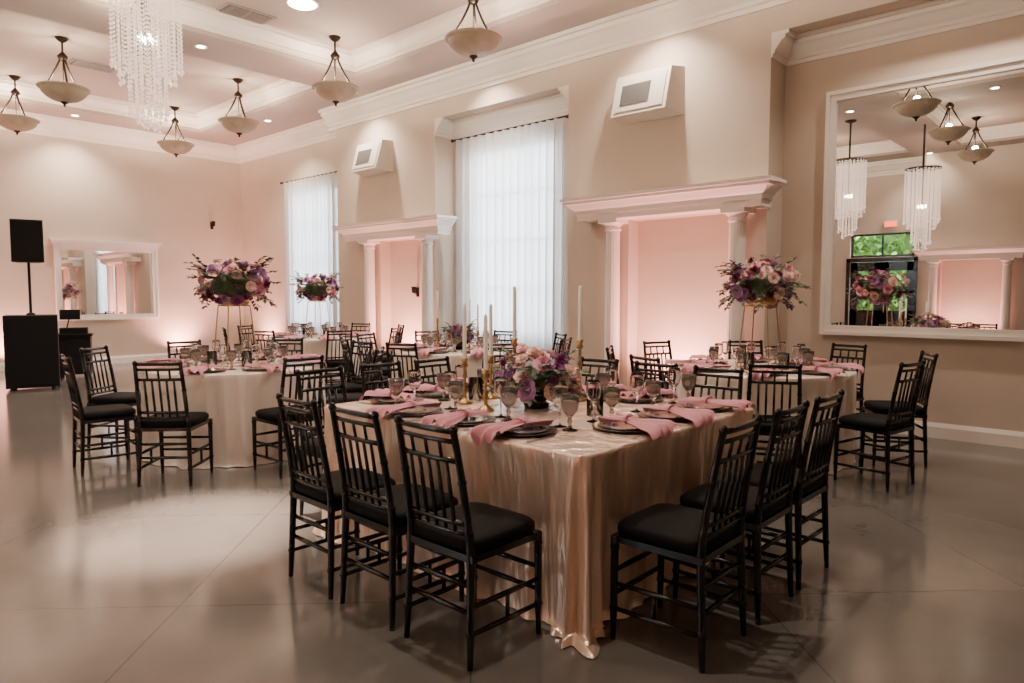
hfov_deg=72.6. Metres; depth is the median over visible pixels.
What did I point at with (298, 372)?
dining chair
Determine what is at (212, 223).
wall sconce
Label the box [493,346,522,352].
napkin
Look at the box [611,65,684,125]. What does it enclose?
wall speaker
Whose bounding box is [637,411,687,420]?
charger plate
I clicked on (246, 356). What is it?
candle
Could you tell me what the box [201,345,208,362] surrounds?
goblet
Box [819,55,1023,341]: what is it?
wall mirror
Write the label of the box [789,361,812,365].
charger plate
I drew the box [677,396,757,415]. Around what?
napkin
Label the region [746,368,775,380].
napkin
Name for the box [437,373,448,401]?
goblet
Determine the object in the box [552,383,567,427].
wine glass
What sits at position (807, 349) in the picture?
goblet
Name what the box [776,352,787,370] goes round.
goblet
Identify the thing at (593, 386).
wine glass
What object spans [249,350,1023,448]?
baseboard
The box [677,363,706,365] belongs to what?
charger plate
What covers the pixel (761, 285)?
floral centerpiece
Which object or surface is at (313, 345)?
round dining table
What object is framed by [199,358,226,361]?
charger plate
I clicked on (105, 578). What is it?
floor
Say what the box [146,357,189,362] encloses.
napkin
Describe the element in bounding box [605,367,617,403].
wine glass
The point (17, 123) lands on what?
bowl light
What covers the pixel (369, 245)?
column
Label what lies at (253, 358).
charger plate
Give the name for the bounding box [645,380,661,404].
goblet
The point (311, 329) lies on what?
goblet
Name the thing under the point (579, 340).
candlestick
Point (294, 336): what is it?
napkin
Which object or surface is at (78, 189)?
wall
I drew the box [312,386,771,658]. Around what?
banquet table
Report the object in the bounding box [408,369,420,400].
wine glass
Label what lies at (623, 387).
napkin
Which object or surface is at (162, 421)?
dining chair
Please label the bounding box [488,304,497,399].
candlestick
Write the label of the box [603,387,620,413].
goblet
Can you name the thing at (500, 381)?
wine glass
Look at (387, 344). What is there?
dining chair
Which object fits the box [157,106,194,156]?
bowl light
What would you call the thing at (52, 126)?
trim
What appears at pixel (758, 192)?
shelf
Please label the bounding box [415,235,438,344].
column
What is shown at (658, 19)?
trim
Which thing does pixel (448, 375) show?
wine glass
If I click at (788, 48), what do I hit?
trim
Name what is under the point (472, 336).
wine glass
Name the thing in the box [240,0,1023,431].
wall
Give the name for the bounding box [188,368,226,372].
charger plate
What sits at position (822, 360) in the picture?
napkin
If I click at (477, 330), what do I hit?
candlestick
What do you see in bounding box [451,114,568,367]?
sheer curtain
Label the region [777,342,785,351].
wine glass
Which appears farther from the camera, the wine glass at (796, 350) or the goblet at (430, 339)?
the goblet at (430, 339)
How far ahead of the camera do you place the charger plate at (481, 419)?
3.47 m
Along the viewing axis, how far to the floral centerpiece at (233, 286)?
6.15 m
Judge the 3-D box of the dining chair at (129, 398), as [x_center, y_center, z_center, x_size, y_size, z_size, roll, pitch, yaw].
[-3.617,0.510,6.397,0.483,0.931,0.418,0,4,7]
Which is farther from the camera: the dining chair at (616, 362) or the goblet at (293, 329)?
the goblet at (293, 329)
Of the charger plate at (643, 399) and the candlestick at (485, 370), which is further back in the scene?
the charger plate at (643, 399)
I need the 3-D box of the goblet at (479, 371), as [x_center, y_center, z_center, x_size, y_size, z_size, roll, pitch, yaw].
[-0.179,0.257,4.443,0.086,0.165,0.090,3,5,42]
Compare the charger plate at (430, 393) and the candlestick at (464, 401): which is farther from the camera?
the charger plate at (430, 393)
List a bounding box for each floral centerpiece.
[185,253,280,366]
[289,271,343,336]
[438,319,480,349]
[487,345,589,408]
[714,254,812,368]
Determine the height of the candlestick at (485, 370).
0.538 m
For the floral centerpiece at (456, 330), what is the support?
on the round dining table at (473, 363)
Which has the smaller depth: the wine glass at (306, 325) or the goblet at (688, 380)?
the goblet at (688, 380)
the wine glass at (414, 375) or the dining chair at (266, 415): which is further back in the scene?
the dining chair at (266, 415)
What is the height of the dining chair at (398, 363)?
0.931 m
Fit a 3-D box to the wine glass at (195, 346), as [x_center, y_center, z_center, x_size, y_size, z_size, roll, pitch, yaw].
[-2.732,0.127,6.054,0.078,0.210,0.078,-4,5,-42]
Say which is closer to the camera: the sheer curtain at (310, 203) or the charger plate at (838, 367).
the charger plate at (838, 367)
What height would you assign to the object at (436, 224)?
0.270 m
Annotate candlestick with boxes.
[436,290,438,347]
[458,303,472,404]
[467,300,471,347]
[476,304,480,348]
[479,313,493,411]
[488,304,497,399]
[511,285,518,397]
[576,284,585,401]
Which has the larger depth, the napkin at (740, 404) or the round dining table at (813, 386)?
the round dining table at (813, 386)
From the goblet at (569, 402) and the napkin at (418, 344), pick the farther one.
the napkin at (418, 344)
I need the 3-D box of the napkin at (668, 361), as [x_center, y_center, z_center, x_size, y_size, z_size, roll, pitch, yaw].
[1.551,0.197,6.236,0.387,0.099,0.218,0,4,7]
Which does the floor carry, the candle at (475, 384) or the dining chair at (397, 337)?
the dining chair at (397, 337)
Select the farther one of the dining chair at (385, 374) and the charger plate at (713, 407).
the dining chair at (385, 374)
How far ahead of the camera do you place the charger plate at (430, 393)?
4.38 m
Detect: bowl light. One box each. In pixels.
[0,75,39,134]
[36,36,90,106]
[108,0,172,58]
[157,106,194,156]
[218,78,259,136]
[311,35,359,105]
[444,0,501,61]
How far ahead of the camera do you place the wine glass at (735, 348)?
5.86 m
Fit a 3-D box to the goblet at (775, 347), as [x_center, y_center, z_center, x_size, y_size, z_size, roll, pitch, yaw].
[2.430,0.125,6.421,0.086,0.165,0.090,-2,4,-31]
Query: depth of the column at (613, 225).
8.60 m
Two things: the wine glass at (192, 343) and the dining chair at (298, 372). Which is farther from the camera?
the wine glass at (192, 343)
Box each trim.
[0,108,239,163]
[234,0,796,163]
[435,0,1023,139]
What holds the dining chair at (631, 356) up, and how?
on the floor
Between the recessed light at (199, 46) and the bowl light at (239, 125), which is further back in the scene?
the bowl light at (239, 125)
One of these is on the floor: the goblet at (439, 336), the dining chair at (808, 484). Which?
the dining chair at (808, 484)
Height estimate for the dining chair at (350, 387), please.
0.931 m
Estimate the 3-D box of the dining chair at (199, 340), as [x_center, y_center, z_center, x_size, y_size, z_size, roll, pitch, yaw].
[-3.263,0.459,7.162,0.483,0.931,0.418,4,5,43]
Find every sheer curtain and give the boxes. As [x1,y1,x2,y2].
[280,171,338,333]
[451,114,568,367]
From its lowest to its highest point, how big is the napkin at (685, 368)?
0.113 m
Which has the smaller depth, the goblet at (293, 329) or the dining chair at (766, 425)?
the dining chair at (766, 425)
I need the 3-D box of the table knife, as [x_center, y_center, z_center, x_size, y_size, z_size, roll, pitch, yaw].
[0.128,0.428,3.064,0.014,0.004,0.195,3,5,42]
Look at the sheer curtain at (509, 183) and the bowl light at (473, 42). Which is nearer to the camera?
the bowl light at (473, 42)
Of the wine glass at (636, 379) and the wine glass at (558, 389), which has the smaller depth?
the wine glass at (558, 389)
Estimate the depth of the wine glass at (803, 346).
6.02 m
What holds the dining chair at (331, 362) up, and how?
on the floor
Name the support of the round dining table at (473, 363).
on the floor
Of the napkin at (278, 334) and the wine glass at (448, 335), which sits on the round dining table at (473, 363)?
the wine glass at (448, 335)
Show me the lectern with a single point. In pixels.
(71, 339)
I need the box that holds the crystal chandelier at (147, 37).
[108,0,184,134]
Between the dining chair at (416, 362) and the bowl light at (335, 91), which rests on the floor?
the dining chair at (416, 362)
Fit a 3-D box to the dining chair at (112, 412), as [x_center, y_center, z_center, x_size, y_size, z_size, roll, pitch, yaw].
[-3.316,0.562,5.608,0.483,0.931,0.418,-3,5,-40]
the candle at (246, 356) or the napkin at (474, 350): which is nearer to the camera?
the candle at (246, 356)
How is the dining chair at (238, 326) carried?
on the floor
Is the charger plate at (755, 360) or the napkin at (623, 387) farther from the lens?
the charger plate at (755, 360)
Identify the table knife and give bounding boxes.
[525,436,553,442]
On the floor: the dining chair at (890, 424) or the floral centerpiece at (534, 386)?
the dining chair at (890, 424)
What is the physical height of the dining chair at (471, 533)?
0.931 m
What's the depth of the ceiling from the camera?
9.98 m
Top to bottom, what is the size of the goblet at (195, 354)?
0.165 m
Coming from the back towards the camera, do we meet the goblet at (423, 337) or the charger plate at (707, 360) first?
the goblet at (423, 337)
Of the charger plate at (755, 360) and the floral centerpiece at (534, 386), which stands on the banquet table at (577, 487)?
the floral centerpiece at (534, 386)
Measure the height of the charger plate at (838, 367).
0.018 m
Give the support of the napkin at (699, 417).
on the charger plate at (646, 414)
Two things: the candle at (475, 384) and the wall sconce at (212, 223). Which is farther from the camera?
the wall sconce at (212, 223)
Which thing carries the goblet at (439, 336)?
on the round dining table at (473, 363)
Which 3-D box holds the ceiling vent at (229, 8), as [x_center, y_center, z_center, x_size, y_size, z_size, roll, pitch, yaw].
[-3.467,-4.250,9.065,0.400,0.026,0.660,3,5,42]
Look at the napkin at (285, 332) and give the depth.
10.82 m
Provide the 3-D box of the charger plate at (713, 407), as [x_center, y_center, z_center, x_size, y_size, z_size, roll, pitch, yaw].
[1.077,0.366,3.911,0.316,0.018,0.316,3,5,42]
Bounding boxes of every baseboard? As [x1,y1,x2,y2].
[0,349,243,370]
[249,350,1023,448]
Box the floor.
[0,355,1023,682]
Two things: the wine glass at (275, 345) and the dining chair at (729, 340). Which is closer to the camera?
the wine glass at (275, 345)
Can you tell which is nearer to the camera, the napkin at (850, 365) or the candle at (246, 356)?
the napkin at (850, 365)
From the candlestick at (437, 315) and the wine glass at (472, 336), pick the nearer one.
the wine glass at (472, 336)
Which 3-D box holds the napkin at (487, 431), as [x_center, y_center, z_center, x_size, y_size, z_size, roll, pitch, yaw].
[-0.013,0.406,3.198,0.242,0.113,0.364,3,5,42]
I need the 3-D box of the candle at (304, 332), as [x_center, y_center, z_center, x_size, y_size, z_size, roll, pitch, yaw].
[-3.105,-0.134,10.480,0.090,0.140,0.090,3,5,42]
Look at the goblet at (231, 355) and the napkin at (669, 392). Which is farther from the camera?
the goblet at (231, 355)
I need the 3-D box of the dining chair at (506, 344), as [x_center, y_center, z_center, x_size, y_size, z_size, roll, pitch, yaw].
[-0.198,0.457,7.184,0.418,0.931,0.483,-2,4,-22]
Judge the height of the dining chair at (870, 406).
0.931 m
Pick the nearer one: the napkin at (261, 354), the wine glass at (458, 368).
the wine glass at (458, 368)
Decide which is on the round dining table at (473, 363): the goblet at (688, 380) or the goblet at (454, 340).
the goblet at (454, 340)
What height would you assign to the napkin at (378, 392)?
0.099 m
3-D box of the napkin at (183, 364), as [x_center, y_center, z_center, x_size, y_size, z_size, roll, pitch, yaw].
[-2.991,0.220,5.919,0.388,0.104,0.219,-3,5,-36]
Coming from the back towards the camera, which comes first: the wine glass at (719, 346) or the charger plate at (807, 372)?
the wine glass at (719, 346)
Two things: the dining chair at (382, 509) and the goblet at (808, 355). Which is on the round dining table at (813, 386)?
the goblet at (808, 355)
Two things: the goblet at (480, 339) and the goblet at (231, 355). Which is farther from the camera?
the goblet at (480, 339)
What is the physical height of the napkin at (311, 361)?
0.099 m
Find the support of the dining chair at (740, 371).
on the floor
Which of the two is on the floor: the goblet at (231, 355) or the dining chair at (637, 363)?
the dining chair at (637, 363)
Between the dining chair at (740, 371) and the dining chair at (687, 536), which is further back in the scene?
the dining chair at (740, 371)
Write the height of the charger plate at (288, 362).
0.018 m
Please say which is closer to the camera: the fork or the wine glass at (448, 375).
the fork
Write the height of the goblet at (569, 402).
0.165 m
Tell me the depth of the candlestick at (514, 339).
4.31 m
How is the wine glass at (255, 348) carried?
on the round dining table at (231, 398)
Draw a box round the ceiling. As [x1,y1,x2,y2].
[0,0,656,145]
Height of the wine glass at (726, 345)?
0.210 m
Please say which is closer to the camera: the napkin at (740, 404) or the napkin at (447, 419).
the napkin at (447, 419)
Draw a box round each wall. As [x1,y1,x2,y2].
[0,129,243,362]
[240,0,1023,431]
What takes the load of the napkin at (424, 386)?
on the charger plate at (430, 393)
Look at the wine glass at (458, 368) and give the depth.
4.19 m
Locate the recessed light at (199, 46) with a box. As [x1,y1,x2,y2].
[194,44,207,48]
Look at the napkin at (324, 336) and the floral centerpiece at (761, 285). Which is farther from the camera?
the napkin at (324, 336)
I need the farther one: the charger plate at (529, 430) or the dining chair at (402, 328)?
the dining chair at (402, 328)
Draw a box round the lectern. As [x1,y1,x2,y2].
[58,310,93,377]
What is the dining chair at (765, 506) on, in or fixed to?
on the floor
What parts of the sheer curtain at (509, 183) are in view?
curtain rod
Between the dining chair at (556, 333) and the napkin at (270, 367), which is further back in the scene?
the dining chair at (556, 333)
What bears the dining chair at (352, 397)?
on the floor
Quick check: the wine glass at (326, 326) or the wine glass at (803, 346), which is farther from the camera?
the wine glass at (326, 326)
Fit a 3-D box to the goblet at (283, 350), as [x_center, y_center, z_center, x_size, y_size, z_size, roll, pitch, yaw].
[-2.113,0.123,6.445,0.086,0.165,0.090,0,4,2]
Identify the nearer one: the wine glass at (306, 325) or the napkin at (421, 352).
the napkin at (421, 352)
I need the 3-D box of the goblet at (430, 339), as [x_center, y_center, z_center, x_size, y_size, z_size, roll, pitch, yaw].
[-0.924,0.027,7.888,0.086,0.165,0.090,-2,4,-23]
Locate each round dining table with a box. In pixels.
[140,358,325,468]
[265,334,370,383]
[392,345,517,384]
[668,360,856,474]
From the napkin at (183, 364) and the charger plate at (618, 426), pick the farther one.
the napkin at (183, 364)
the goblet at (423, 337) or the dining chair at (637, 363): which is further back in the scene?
the goblet at (423, 337)
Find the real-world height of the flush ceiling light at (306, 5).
0.050 m
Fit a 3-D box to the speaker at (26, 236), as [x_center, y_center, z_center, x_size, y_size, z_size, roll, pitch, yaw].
[-7.194,-1.094,10.376,0.400,1.400,0.415,-2,5,-33]
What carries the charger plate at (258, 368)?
on the round dining table at (231, 398)
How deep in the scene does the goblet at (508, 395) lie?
3.50 m
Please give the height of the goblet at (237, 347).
0.165 m
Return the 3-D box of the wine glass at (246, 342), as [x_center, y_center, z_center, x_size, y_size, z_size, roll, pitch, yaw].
[-2.539,0.086,6.666,0.078,0.210,0.078,0,4,2]
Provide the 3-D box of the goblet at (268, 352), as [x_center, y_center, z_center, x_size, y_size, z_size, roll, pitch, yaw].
[-2.142,0.144,6.130,0.090,0.165,0.086,-4,5,-42]
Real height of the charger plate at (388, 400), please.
0.018 m
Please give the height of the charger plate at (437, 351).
0.018 m
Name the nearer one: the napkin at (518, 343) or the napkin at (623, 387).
the napkin at (623, 387)
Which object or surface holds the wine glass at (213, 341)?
on the round dining table at (231, 398)
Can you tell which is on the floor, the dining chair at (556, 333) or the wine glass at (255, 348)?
the dining chair at (556, 333)
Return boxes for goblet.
[180,348,190,366]
[190,350,200,366]
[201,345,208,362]
[226,350,236,369]
[234,344,241,360]
[263,348,273,363]
[279,346,287,363]
[290,327,295,334]
[308,327,313,337]
[388,378,403,403]
[420,335,427,348]
[426,336,433,347]
[435,334,441,346]
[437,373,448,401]
[448,381,463,412]
[451,337,458,351]
[477,368,489,393]
[478,337,483,348]
[493,335,497,343]
[500,387,516,421]
[560,394,579,431]
[595,373,607,401]
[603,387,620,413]
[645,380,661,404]
[681,374,696,397]
[709,349,718,363]
[736,351,746,371]
[771,346,777,363]
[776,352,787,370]
[802,348,809,365]
[803,351,813,365]
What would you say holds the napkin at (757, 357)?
on the charger plate at (755, 360)
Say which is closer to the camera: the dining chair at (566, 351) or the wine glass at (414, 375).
the wine glass at (414, 375)
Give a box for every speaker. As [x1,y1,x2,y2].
[9,219,43,314]
[351,140,392,176]
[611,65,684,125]
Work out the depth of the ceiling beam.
9.88 m
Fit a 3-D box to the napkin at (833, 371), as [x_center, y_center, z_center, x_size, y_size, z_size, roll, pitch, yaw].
[2.465,0.244,5.552,0.219,0.104,0.388,-2,4,-24]
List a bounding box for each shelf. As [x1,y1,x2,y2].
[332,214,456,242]
[560,175,786,222]
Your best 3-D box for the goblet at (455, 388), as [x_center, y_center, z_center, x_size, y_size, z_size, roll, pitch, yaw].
[-0.305,0.301,3.787,0.090,0.165,0.086,3,5,42]
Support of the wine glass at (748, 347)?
on the round dining table at (813, 386)
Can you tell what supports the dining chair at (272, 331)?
on the floor
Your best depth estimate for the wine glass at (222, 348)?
5.94 m
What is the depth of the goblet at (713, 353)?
6.03 m
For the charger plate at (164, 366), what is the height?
0.018 m
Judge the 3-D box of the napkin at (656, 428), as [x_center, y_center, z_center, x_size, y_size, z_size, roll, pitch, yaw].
[0.575,0.403,3.256,0.364,0.113,0.242,3,5,42]
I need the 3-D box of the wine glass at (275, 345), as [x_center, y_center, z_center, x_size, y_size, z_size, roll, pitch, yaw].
[-2.162,0.107,6.351,0.078,0.210,0.078,0,4,2]
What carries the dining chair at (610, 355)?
on the floor
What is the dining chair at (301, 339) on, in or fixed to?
on the floor
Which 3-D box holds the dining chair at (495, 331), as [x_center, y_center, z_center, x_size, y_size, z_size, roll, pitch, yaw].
[-0.191,0.322,9.217,0.418,0.931,0.483,2,4,27]
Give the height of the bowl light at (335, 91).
0.965 m
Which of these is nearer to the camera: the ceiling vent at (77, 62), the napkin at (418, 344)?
the napkin at (418, 344)
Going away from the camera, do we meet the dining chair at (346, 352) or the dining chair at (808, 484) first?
the dining chair at (808, 484)
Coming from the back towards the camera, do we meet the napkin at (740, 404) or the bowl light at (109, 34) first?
the bowl light at (109, 34)
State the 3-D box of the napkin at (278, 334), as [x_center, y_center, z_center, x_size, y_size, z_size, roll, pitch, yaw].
[-3.531,-0.073,10.379,0.399,0.113,0.216,-1,4,-18]
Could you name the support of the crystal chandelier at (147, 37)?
hanging from the ceiling
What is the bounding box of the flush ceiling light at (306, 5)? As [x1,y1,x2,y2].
[286,0,318,10]
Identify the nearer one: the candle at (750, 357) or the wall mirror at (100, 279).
the candle at (750, 357)
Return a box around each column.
[358,240,379,351]
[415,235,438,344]
[598,218,627,375]
[720,207,754,359]
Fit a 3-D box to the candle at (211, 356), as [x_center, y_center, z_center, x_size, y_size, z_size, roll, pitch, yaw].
[-2.654,0.155,6.164,0.090,0.140,0.090,3,5,42]
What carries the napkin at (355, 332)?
on the charger plate
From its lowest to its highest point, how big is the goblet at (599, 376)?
0.165 m
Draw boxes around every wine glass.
[191,342,199,365]
[193,344,201,365]
[212,340,220,362]
[218,344,226,368]
[242,339,250,350]
[251,343,259,366]
[266,340,273,362]
[270,342,278,363]
[305,324,309,337]
[323,324,328,333]
[337,323,341,336]
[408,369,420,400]
[443,371,456,409]
[446,333,451,351]
[455,365,466,399]
[469,333,475,346]
[493,361,504,393]
[494,376,507,417]
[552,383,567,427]
[586,379,600,422]
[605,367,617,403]
[630,373,643,412]
[667,367,680,403]
[714,343,722,363]
[722,341,729,364]
[731,345,740,369]
[746,341,754,352]
[764,346,773,364]
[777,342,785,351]
[792,346,801,370]
[797,344,805,363]
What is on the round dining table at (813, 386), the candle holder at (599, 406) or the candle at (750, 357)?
the candle at (750, 357)
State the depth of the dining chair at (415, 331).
9.30 m
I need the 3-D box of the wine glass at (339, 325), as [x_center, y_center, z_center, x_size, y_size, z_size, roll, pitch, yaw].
[-2.617,-0.175,10.576,0.078,0.210,0.078,1,4,17]
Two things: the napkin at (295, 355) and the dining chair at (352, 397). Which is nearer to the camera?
the dining chair at (352, 397)
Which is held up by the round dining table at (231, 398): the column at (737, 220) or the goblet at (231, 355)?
the goblet at (231, 355)
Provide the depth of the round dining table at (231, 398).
5.66 m
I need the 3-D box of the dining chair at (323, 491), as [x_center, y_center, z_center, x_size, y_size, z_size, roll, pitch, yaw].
[-0.855,0.708,3.437,0.418,0.931,0.483,4,5,44]
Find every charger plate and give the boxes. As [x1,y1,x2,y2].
[157,366,188,367]
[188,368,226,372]
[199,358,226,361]
[242,366,278,370]
[252,357,276,359]
[280,362,307,366]
[370,396,423,404]
[389,405,443,415]
[418,390,462,397]
[429,350,450,353]
[434,344,451,346]
[454,415,496,425]
[498,423,556,436]
[592,421,644,432]
[619,395,663,402]
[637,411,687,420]
[675,403,732,410]
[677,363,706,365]
[697,359,727,362]
[698,367,728,372]
[754,359,767,362]
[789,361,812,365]
[796,370,830,374]
[821,366,848,369]
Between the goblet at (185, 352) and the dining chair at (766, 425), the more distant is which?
the goblet at (185, 352)
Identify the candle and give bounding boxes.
[206,351,217,364]
[241,351,251,366]
[302,328,308,336]
[468,377,482,401]
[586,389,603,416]
[743,353,754,369]
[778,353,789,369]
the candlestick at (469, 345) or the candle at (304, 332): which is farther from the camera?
the candle at (304, 332)
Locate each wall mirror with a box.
[49,238,161,320]
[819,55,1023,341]
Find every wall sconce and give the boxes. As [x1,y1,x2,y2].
[210,221,215,228]
[411,287,418,296]
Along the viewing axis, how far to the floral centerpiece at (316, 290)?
10.47 m
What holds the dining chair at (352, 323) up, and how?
on the floor
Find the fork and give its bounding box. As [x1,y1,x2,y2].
[601,432,636,438]
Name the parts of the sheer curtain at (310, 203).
curtain rod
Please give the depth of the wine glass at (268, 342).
6.55 m
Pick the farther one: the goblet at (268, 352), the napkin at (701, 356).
the napkin at (701, 356)
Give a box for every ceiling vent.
[67,57,118,73]
[216,2,276,24]
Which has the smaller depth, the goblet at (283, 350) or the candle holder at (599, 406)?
the candle holder at (599, 406)
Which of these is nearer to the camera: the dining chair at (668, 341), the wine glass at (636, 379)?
the wine glass at (636, 379)
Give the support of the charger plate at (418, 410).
on the banquet table at (577, 487)
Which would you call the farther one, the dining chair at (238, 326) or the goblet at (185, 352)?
the dining chair at (238, 326)
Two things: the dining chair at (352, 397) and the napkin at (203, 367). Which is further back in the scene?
the dining chair at (352, 397)
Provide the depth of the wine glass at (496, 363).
4.45 m
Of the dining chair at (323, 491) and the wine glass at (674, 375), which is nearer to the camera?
the dining chair at (323, 491)
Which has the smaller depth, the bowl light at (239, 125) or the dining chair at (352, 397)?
the dining chair at (352, 397)
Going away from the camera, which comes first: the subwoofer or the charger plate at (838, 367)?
the charger plate at (838, 367)
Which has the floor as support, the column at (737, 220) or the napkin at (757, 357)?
the column at (737, 220)
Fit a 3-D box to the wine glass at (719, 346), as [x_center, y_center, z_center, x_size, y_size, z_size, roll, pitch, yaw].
[1.821,0.121,6.144,0.078,0.210,0.078,1,4,14]
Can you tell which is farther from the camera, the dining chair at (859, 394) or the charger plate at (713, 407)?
the dining chair at (859, 394)
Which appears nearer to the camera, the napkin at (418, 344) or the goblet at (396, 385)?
the goblet at (396, 385)
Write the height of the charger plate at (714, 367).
0.018 m
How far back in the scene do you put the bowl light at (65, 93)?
9.85 m
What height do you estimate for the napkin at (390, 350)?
0.113 m
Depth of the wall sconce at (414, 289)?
11.70 m
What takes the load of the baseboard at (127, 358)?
attached to the wall at (78, 189)
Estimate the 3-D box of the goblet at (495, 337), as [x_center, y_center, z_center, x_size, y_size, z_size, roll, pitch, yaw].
[-0.204,0.010,8.147,0.086,0.165,0.090,2,4,22]
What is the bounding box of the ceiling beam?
[0,0,550,128]
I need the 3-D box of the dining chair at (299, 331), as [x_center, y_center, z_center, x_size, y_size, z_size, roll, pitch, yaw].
[-3.469,0.160,11.639,0.418,0.931,0.483,-2,4,-24]
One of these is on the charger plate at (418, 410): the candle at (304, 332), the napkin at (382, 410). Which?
the napkin at (382, 410)
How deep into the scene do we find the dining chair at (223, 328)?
9.93 m
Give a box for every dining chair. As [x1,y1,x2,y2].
[60,354,136,476]
[79,345,140,451]
[132,361,213,486]
[166,339,202,361]
[222,327,240,357]
[237,324,258,356]
[252,330,275,351]
[252,355,323,478]
[271,338,303,357]
[276,393,402,599]
[291,323,307,333]
[295,365,347,515]
[323,329,352,397]
[325,340,372,395]
[325,346,384,405]
[328,402,464,630]
[340,337,387,396]
[351,322,369,333]
[356,332,391,388]
[360,360,404,399]
[362,326,401,369]
[372,324,404,366]
[385,342,436,393]
[394,415,542,671]
[414,330,439,343]
[414,356,450,392]
[482,343,512,382]
[493,330,512,342]
[540,332,566,367]
[558,337,571,361]
[581,356,618,385]
[605,345,618,383]
[609,414,762,673]
[629,354,664,397]
[630,360,677,397]
[643,340,671,397]
[672,400,809,624]
[690,365,743,399]
[720,389,844,589]
[728,339,762,359]
[747,362,802,468]
[829,342,866,430]
[833,360,925,491]
[860,350,938,467]
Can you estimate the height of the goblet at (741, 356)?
0.165 m
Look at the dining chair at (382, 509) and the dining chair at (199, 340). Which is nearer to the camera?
the dining chair at (382, 509)
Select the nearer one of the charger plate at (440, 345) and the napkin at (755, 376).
the napkin at (755, 376)
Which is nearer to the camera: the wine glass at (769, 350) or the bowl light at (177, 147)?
the wine glass at (769, 350)
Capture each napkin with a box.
[137,361,186,372]
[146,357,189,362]
[177,363,221,378]
[244,362,291,373]
[252,352,280,357]
[261,333,288,338]
[274,331,294,335]
[281,353,319,358]
[281,357,326,366]
[283,334,303,341]
[320,334,333,341]
[346,331,371,336]
[359,388,419,400]
[366,400,441,422]
[389,346,423,353]
[399,342,427,345]
[402,383,447,392]
[414,346,447,357]
[420,407,488,438]
[466,417,553,446]
[467,346,483,358]
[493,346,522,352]
[496,342,526,345]
[582,384,627,391]
[598,412,674,444]
[620,388,678,398]
[642,403,714,431]
[664,358,705,369]
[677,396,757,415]
[680,362,731,373]
[689,354,723,359]
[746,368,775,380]
[755,354,762,359]
[790,357,827,362]
[802,365,847,381]
[813,361,863,375]
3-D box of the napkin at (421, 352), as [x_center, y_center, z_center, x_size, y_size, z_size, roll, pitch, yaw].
[-0.879,0.113,7.596,0.242,0.113,0.364,2,4,22]
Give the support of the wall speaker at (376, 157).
attached to the wall at (748, 114)
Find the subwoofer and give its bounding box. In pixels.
[2,314,59,390]
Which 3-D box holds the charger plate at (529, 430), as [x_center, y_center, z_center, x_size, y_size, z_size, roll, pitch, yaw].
[0.053,0.411,3.236,0.316,0.018,0.316,3,5,42]

